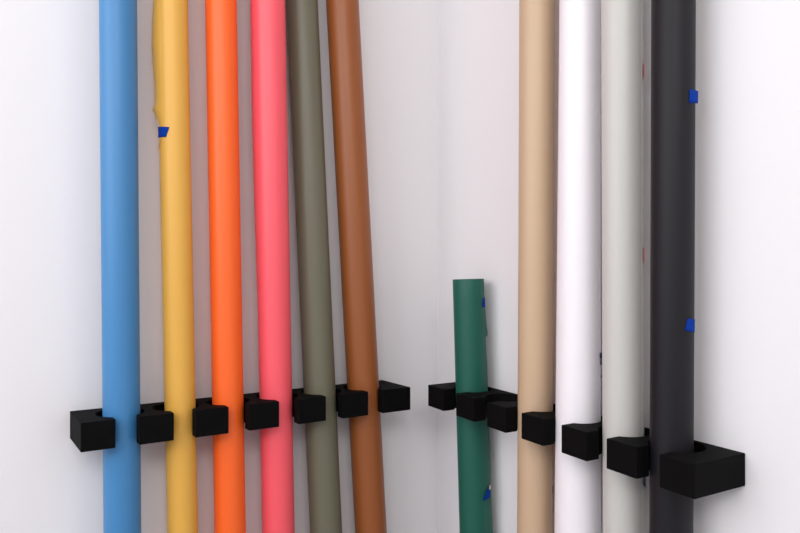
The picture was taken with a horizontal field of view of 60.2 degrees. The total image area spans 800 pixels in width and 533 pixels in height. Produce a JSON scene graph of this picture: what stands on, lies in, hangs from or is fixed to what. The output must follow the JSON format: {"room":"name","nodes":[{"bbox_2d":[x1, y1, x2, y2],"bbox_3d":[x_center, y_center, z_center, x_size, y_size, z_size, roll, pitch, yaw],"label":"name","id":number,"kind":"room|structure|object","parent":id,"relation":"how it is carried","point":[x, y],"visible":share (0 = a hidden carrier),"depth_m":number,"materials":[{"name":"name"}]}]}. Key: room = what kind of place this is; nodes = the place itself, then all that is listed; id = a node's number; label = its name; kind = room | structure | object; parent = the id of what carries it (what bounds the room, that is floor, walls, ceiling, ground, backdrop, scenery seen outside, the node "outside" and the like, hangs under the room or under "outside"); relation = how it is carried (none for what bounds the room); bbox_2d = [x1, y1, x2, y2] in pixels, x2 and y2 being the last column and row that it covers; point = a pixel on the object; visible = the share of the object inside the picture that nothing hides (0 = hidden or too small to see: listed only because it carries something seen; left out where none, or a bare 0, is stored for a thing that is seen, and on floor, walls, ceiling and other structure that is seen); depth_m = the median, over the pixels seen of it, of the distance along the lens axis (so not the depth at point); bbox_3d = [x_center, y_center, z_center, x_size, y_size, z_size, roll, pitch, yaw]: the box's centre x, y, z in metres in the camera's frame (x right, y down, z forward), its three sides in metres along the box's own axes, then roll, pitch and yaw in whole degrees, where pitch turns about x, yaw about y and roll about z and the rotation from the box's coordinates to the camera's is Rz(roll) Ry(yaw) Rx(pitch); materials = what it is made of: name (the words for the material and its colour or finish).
{"room":"studio","nodes":[
{"label":"studio","id":0,"kind":"room"},
{"bbox_2d":[0,0,436,532],"bbox_3d":[-1.034,-0.130,1.276,2.600,3.000,0.120,0,0,-32],"label":"wall","id":1,"kind":"structure","parent":0,"point":[51,309],"depth_m":1.51,"materials":[{"name":"white paint"}]},
{"bbox_2d":[70,380,409,451],"bbox_3d":[-0.328,0.326,1.565,0.750,0.056,0.131,0,0,-32],"label":"rack","id":2,"kind":"object","parent":1,"relation":"attached to","point":[89,431],"visible":0.81,"depth_m":1.49,"materials":[{"name":"black plastic"}]},
{"bbox_2d":[437,0,799,532],"bbox_3d":[1.180,-0.130,0.105,0.121,3.000,4.200,0,0,-29],"label":"wall","id":3,"kind":"structure","parent":0,"point":[747,300],"depth_m":1.16,"materials":[{"name":"white paint"}]},
{"bbox_2d":[428,382,744,498],"bbox_3d":[0.311,0.323,1.414,0.127,0.055,0.786,0,0,-29],"label":"rack","id":4,"kind":"object","parent":3,"relation":"attached to","point":[711,469],"visible":0.77,"depth_m":1.21,"materials":[{"name":"black plastic"}]},
{"bbox_3d":[-0.100,1.420,-0.345,5.000,0.100,4.509,0,0,0],"label":"floor","id":5,"kind":"structure","parent":0,"visible":0},
{"bbox_2d":[99,0,140,532],"bbox_3d":[-0.571,0.009,1.410,0.072,2.720,0.072,0,0,0],"label":"paper roll","id":6,"kind":"object","parent":5,"relation":"on","point":[118,51],"visible":0.98,"depth_m":1.38,"materials":[{"name":"paper"}]},
{"bbox_2d":[152,0,197,532],"bbox_3d":[-0.474,0.009,1.470,0.117,2.721,0.064,0,0,-32],"label":"paper roll","id":7,"kind":"object","parent":5,"relation":"on","point":[170,40],"visible":0.99,"depth_m":1.44,"materials":[{"name":"paper"}]},
{"bbox_2d":[205,0,245,532],"bbox_3d":[-0.386,0.009,1.526,0.068,2.720,0.069,-1,1,0],"label":"paper roll","id":8,"kind":"object","parent":5,"relation":"on","point":[220,15],"visible":0.98,"depth_m":1.50,"materials":[{"name":"paper"}]},
{"bbox_2d":[250,0,294,532],"bbox_3d":[-0.286,0.279,1.588,0.076,2.181,0.136,0,0,32],"label":"paper roll","id":9,"kind":"object","parent":5,"relation":"on","point":[267,17],"visible":0.97,"depth_m":1.55,"materials":[{"name":"paper"}]},
{"bbox_2d":[286,0,341,532],"bbox_3d":[-0.193,0.279,1.653,0.175,2.181,0.077,0,0,-11],"label":"paper roll","id":10,"kind":"object","parent":5,"relation":"on","point":[322,453],"visible":0.97,"depth_m":1.62,"materials":[{"name":"paper"}]},
{"bbox_2d":[326,0,386,532],"bbox_3d":[-0.106,0.010,1.701,0.242,2.720,0.080,0,0,-30],"label":"paper roll","id":11,"kind":"object","parent":5,"relation":"on","point":[343,17],"visible":0.97,"depth_m":1.67,"materials":[{"name":"paper"}]},
{"bbox_2d":[453,279,492,532],"bbox_3d":[0.183,0.699,1.657,0.077,1.340,0.124,0,0,-44],"label":"paper roll","id":12,"kind":"object","parent":5,"relation":"on","point":[470,325],"visible":0.92,"depth_m":1.64,"materials":[{"name":"paper"}]},
{"bbox_2d":[517,0,554,532],"bbox_3d":[0.287,0.009,1.456,0.075,2.720,0.073,0,0,0],"label":"paper roll","id":13,"kind":"object","parent":5,"relation":"on","point":[536,17],"visible":0.98,"depth_m":1.42,"materials":[{"name":"paper"}]},
{"bbox_2d":[554,0,601,532],"bbox_3d":[0.350,0.279,1.357,0.089,2.180,0.088,0,0,0],"label":"paper roll","id":14,"kind":"object","parent":5,"relation":"on","point":[578,308],"visible":0.94,"depth_m":1.32,"materials":[{"name":"paper"}]},
{"bbox_2d":[601,0,645,532],"bbox_3d":[0.405,0.009,1.254,0.075,2.720,0.093,0,0,1],"label":"paper roll","id":15,"kind":"object","parent":5,"relation":"on","point":[622,33],"visible":0.91,"depth_m":1.23,"materials":[{"name":"paper"}]},
{"bbox_2d":[649,0,697,532],"bbox_3d":[0.454,0.009,1.152,0.070,2.720,0.069,0,0,0],"label":"paper roll","id":16,"kind":"object","parent":5,"relation":"on","point":[674,95],"visible":0.98,"depth_m":1.12,"materials":[{"name":"paper"}]}
]}

